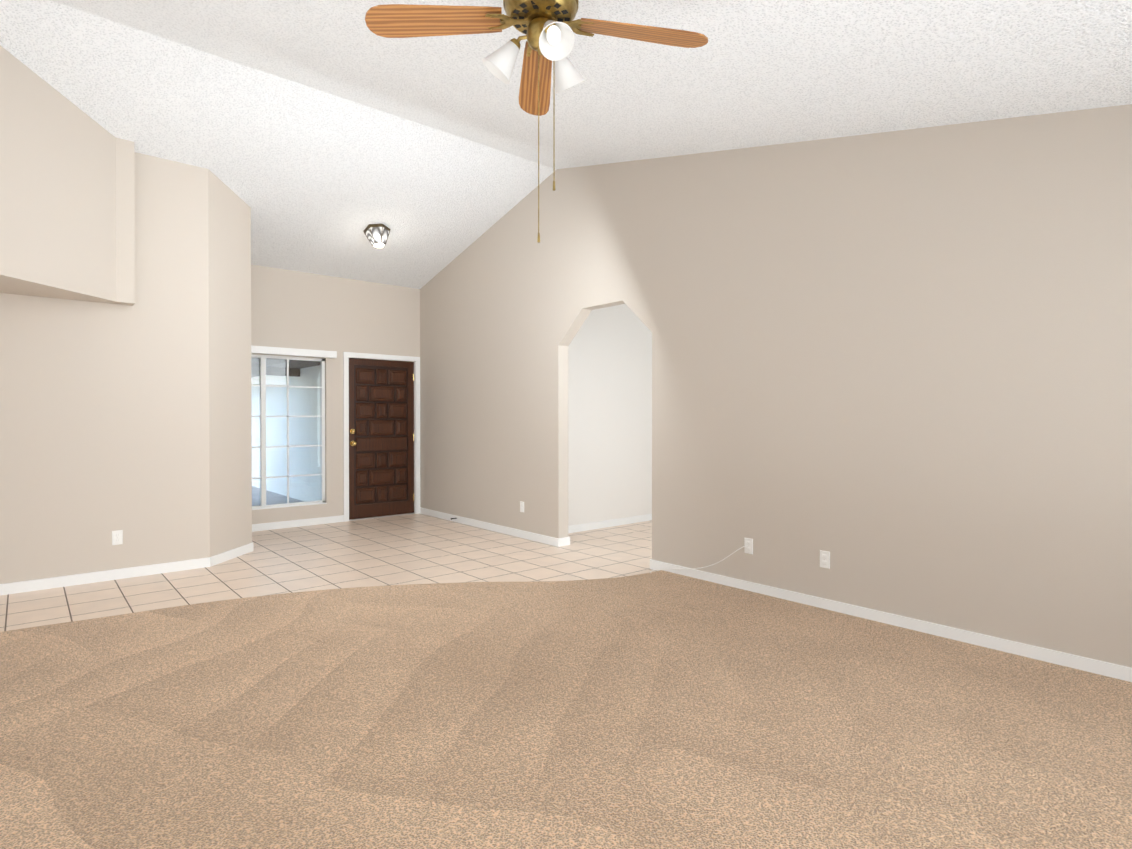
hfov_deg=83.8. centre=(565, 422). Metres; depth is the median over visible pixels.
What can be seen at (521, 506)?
electrical outlet
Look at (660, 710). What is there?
floor carpet
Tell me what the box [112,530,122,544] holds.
electrical outlet
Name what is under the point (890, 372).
wall
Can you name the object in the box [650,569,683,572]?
cable
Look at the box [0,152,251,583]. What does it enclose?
wall
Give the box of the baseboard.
[0,507,1131,681]
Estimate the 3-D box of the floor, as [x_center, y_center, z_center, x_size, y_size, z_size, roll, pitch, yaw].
[-0.600,1.279,3.853,10.460,0.050,9.010,0,1,-41]
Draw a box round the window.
[251,345,336,509]
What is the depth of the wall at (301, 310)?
7.67 m
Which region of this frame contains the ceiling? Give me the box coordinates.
[0,0,1131,288]
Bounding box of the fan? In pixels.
[365,0,707,242]
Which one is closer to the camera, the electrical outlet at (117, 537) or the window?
the electrical outlet at (117, 537)
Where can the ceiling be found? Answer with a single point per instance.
(318, 136)
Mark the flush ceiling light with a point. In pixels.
(377, 235)
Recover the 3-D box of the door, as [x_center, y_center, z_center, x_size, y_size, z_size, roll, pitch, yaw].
[-2.363,0.205,8.126,0.904,2.014,0.132,0,1,-41]
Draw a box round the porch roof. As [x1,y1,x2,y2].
[251,358,299,376]
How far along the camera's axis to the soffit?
4.40 m
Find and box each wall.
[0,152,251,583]
[251,265,419,523]
[251,358,320,501]
[420,104,1131,667]
[568,304,651,525]
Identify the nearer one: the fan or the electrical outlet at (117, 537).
the fan
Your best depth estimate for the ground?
10.04 m
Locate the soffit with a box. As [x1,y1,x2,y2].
[0,45,134,305]
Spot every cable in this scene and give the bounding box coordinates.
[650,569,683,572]
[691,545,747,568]
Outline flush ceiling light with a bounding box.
[363,224,389,247]
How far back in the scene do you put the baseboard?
4.70 m
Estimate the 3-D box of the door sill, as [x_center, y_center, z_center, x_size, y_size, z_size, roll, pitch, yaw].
[-2.390,1.218,8.163,0.910,0.011,0.140,0,1,-41]
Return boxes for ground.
[252,486,303,505]
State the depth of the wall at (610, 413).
7.38 m
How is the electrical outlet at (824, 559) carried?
attached to the wall at (890, 372)
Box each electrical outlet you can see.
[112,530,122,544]
[520,501,523,511]
[744,538,752,553]
[820,550,829,568]
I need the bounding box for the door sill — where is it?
[349,513,415,520]
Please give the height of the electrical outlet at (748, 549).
0.114 m
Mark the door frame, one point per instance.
(348, 355)
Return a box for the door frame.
[343,352,419,521]
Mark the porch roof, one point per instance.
(254, 364)
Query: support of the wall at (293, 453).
on the ground
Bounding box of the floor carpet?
[0,570,1131,848]
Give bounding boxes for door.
[349,358,413,519]
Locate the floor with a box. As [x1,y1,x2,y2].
[0,514,655,631]

